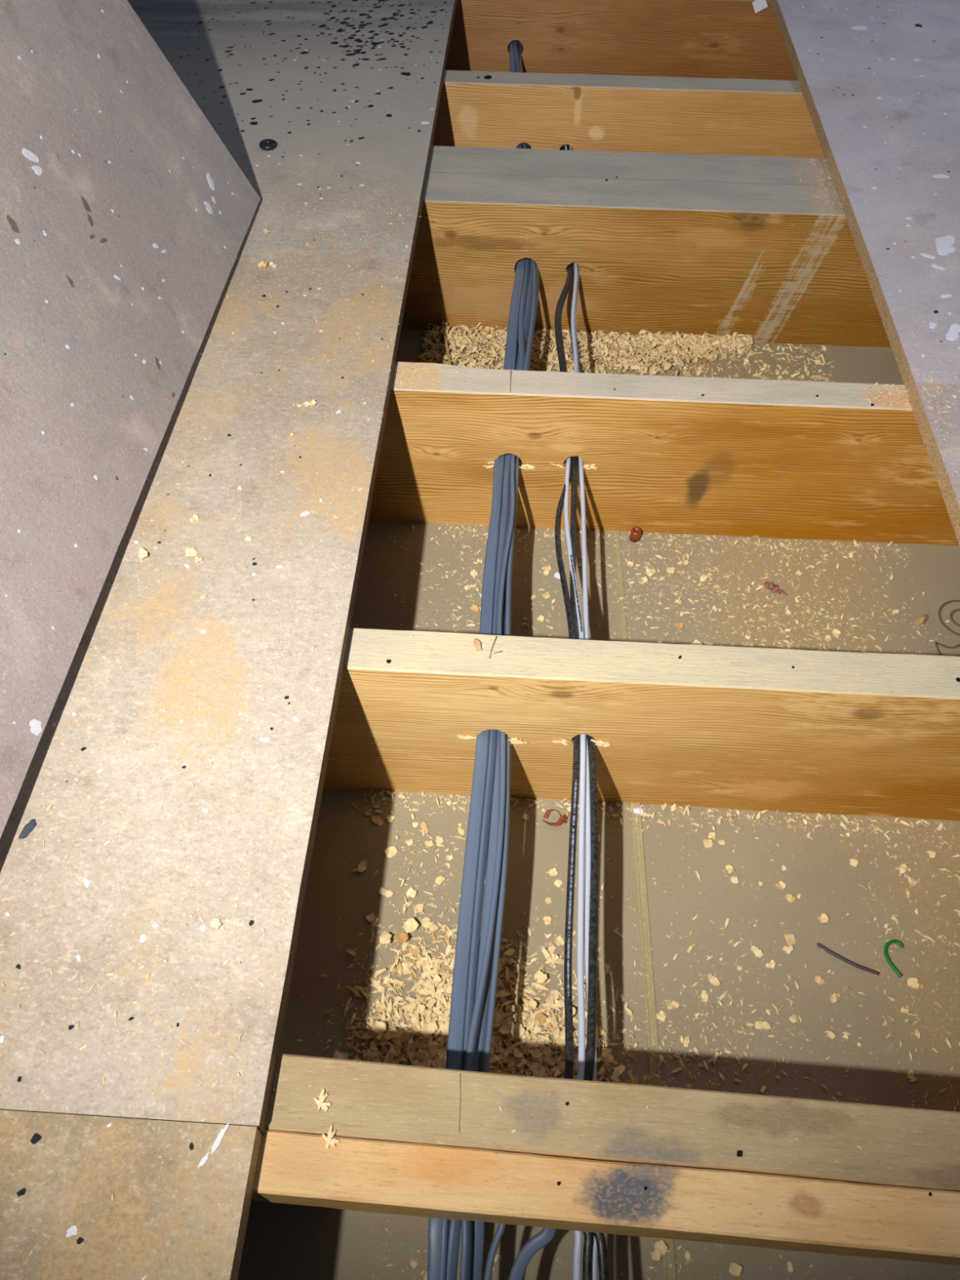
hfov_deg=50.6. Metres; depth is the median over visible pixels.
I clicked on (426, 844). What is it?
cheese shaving
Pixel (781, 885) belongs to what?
chip
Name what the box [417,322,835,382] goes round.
sawdust
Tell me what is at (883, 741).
joist
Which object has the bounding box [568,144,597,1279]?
cable
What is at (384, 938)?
chip
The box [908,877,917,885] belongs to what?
chip
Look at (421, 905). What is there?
cheese shaving
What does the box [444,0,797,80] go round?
joist
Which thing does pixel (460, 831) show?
cheese shaving
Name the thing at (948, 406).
sawdust
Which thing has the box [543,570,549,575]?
cheese shaving
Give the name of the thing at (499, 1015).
cheese shaving
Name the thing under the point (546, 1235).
cable
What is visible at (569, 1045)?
cable
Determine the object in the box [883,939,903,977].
wire offcut
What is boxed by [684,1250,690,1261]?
cheese shaving
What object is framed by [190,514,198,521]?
cheese shaving
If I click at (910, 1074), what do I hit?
cheese shaving
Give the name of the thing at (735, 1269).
chip
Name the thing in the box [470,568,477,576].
cheese shaving
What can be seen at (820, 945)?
wire offcut
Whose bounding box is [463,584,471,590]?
cheese shaving
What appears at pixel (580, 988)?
cable
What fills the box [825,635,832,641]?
chip
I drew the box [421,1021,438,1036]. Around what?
chip
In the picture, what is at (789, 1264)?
cheese shaving
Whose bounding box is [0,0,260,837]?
sheet
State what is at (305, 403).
cheese shaving
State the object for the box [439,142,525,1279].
cable
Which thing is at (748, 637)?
cheese shaving
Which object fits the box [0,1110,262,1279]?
board
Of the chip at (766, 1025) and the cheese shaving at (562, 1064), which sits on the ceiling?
the chip at (766, 1025)
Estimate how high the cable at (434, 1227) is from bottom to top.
0.026 m
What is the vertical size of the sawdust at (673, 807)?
0.016 m
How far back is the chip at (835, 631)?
1.21 m
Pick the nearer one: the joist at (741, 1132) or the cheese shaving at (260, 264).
the joist at (741, 1132)
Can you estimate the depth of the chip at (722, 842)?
1.03 m
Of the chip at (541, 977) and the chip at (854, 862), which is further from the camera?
the chip at (854, 862)
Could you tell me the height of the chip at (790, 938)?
0.005 m
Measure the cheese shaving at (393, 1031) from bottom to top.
0.002 m
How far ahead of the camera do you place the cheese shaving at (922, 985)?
0.94 m
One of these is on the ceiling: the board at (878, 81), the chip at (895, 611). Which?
the chip at (895, 611)
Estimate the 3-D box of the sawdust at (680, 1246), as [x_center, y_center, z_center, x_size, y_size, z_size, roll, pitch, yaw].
[0.162,0.519,0.777,0.516,0.004,0.157,3,51,2]
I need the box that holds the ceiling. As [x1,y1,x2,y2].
[237,43,959,1279]
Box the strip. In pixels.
[599,336,676,1279]
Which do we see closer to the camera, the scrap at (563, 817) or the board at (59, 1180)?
the board at (59, 1180)
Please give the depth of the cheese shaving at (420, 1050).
0.90 m
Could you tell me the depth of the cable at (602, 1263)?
0.90 m
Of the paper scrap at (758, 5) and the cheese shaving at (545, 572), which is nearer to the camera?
the cheese shaving at (545, 572)
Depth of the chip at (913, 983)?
0.94 m
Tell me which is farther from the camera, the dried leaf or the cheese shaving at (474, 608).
the dried leaf
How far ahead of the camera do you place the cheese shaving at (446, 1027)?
0.91 m
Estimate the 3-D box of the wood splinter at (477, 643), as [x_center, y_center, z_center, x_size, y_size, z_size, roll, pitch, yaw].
[-0.003,0.004,0.921,0.007,0.003,0.014,-12,52,-10]
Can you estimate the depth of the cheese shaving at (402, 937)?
0.95 m
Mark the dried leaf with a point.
(771, 586)
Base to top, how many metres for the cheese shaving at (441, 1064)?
0.004 m
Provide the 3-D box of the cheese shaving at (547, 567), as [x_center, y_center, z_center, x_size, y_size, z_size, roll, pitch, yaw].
[0.083,-0.090,1.270,0.013,0.006,0.011,-18,53,-15]
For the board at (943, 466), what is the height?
0.022 m
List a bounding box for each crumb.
[554,571,559,578]
[632,807,644,814]
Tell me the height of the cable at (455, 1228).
0.021 m
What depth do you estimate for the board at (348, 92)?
0.91 m
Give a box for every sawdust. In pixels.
[0,188,421,1279]
[271,159,911,1149]
[293,789,959,1111]
[333,917,638,1084]
[361,523,955,653]
[368,1219,959,1279]
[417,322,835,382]
[890,283,959,475]
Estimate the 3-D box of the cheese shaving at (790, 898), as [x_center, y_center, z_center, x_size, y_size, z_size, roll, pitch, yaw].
[0.303,0.252,0.992,0.009,0.003,0.009,28,56,21]
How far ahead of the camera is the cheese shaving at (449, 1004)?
0.92 m
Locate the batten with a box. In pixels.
[251,1129,959,1265]
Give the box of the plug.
[629,527,641,542]
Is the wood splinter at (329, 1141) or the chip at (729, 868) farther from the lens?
the chip at (729, 868)
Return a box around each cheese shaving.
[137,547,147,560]
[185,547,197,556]
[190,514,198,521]
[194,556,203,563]
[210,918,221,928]
[244,536,251,542]
[257,260,267,267]
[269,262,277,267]
[296,401,311,406]
[309,399,316,406]
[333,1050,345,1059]
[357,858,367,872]
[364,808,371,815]
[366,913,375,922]
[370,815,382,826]
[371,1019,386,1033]
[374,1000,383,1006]
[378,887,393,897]
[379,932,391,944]
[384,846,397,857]
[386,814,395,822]
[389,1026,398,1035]
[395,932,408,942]
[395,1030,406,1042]
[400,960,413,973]
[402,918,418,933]
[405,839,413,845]
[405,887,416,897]
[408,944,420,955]
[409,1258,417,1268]
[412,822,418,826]
[413,903,423,911]
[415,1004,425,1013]
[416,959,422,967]
[417,1046,436,1057]
[420,822,427,831]
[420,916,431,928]
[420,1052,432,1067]
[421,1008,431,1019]
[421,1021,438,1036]
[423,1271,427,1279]
[424,840,433,848]
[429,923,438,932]
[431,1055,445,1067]
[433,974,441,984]
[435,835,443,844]
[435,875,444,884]
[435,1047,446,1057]
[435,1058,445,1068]
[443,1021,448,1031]
[445,854,453,861]
[447,1003,450,1011]
[457,826,464,835]
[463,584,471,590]
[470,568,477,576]
[470,604,479,613]
[472,329,480,336]
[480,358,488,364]
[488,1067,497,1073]
[493,1008,497,1018]
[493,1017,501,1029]
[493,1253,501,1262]
[495,1011,502,1030]
[496,1069,506,1074]
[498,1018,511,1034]
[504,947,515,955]
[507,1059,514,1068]
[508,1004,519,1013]
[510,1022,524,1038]
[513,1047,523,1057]
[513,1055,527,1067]
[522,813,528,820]
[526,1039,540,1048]
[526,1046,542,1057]
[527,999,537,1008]
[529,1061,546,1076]
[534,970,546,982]
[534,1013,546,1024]
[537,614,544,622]
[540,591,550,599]
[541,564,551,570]
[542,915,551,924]
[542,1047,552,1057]
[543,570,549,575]
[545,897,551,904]
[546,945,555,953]
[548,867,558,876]
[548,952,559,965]
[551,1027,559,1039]
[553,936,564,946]
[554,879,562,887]
[558,1060,574,1070]
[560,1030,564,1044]
[562,1006,575,1017]
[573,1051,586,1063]
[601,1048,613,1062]
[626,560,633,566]
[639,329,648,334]
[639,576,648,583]
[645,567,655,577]
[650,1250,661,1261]
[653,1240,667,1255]
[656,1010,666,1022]
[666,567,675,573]
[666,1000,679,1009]
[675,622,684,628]
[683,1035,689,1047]
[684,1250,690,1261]
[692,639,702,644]
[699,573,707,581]
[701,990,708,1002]
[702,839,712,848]
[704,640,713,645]
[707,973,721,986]
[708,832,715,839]
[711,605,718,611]
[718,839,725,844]
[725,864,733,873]
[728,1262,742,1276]
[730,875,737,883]
[737,964,742,970]
[745,634,751,639]
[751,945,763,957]
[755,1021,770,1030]
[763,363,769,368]
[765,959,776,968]
[775,368,780,374]
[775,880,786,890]
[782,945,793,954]
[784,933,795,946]
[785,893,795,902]
[786,1261,793,1272]
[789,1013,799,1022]
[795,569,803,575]
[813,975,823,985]
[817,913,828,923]
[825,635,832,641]
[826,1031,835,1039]
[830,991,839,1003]
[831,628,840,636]
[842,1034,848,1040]
[848,551,853,557]
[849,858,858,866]
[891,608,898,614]
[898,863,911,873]
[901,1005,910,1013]
[906,1069,914,1079]
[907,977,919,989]
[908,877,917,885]
[918,981,924,989]
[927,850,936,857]
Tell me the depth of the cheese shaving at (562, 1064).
0.89 m
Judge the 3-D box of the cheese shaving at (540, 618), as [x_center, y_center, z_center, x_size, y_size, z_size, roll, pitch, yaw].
[0.073,-0.025,1.216,0.008,0.004,0.008,29,56,21]
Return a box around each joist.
[265,1053,959,1195]
[323,627,959,821]
[368,361,959,546]
[400,146,891,347]
[432,70,824,158]
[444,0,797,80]
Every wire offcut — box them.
[816,942,879,975]
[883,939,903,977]
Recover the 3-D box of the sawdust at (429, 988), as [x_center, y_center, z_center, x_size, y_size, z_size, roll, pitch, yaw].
[0.005,0.345,0.909,0.272,0.021,0.199,3,51,2]
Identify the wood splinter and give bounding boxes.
[313,1088,330,1111]
[321,1124,338,1148]
[473,638,481,651]
[914,614,928,626]
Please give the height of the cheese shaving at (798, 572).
0.004 m
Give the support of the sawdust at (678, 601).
on the ceiling
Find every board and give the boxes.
[0,0,457,1134]
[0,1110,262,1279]
[769,0,959,398]
[908,383,959,546]
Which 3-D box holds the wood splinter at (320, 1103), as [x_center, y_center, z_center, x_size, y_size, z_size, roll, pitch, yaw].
[-0.105,0.306,0.675,0.010,0.002,0.015,-20,54,-16]
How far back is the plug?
1.29 m
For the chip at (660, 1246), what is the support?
on the ceiling
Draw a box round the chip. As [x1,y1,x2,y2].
[17,818,36,839]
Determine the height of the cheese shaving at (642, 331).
0.004 m
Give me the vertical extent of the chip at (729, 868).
0.006 m
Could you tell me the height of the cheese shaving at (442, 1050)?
0.006 m
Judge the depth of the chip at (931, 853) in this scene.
1.02 m
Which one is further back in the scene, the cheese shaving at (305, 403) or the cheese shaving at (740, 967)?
the cheese shaving at (305, 403)
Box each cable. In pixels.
[426,40,523,1279]
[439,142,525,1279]
[445,257,530,1279]
[459,40,537,1279]
[470,258,533,1279]
[476,40,556,1279]
[481,40,539,1279]
[554,144,593,1279]
[557,144,608,1279]
[564,144,586,1279]
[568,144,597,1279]
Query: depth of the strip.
0.97 m
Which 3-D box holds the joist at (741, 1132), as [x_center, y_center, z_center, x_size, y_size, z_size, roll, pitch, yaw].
[0.007,0.379,0.754,2.702,0.211,0.054,4,51,3]
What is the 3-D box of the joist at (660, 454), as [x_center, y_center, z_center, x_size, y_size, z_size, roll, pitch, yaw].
[0.054,-0.231,1.250,2.700,0.211,0.056,3,51,2]
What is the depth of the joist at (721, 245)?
1.49 m
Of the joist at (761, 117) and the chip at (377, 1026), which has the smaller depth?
the chip at (377, 1026)
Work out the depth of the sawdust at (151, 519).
0.81 m
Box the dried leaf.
[764,581,787,596]
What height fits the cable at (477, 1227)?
0.023 m
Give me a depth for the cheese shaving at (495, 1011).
0.91 m
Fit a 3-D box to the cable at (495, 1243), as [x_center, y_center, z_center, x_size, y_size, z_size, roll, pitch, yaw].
[0.057,-0.401,1.388,0.048,0.024,2.416,2,51,1]
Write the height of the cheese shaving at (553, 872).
0.003 m
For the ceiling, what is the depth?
0.99 m
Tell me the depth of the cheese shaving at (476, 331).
1.56 m
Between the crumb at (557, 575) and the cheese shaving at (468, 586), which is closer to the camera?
the cheese shaving at (468, 586)
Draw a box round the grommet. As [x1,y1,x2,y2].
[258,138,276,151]
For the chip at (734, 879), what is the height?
0.005 m
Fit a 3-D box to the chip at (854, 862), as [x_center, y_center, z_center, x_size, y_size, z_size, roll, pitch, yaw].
[0.375,0.223,1.018,0.008,0.004,0.008,27,56,20]
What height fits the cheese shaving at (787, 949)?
0.005 m
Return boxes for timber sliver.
[441,324,451,364]
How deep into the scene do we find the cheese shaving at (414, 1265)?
0.80 m
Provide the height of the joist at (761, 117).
0.211 m
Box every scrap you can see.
[542,809,567,826]
[751,0,767,13]
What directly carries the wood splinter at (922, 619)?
on the ceiling
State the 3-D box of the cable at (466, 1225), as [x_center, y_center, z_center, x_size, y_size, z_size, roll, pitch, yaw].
[0.052,-0.405,1.383,0.052,0.025,2.416,2,51,1]
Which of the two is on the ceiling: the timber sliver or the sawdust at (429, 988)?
the timber sliver
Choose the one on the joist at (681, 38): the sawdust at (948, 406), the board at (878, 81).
the board at (878, 81)
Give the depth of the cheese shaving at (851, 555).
1.29 m

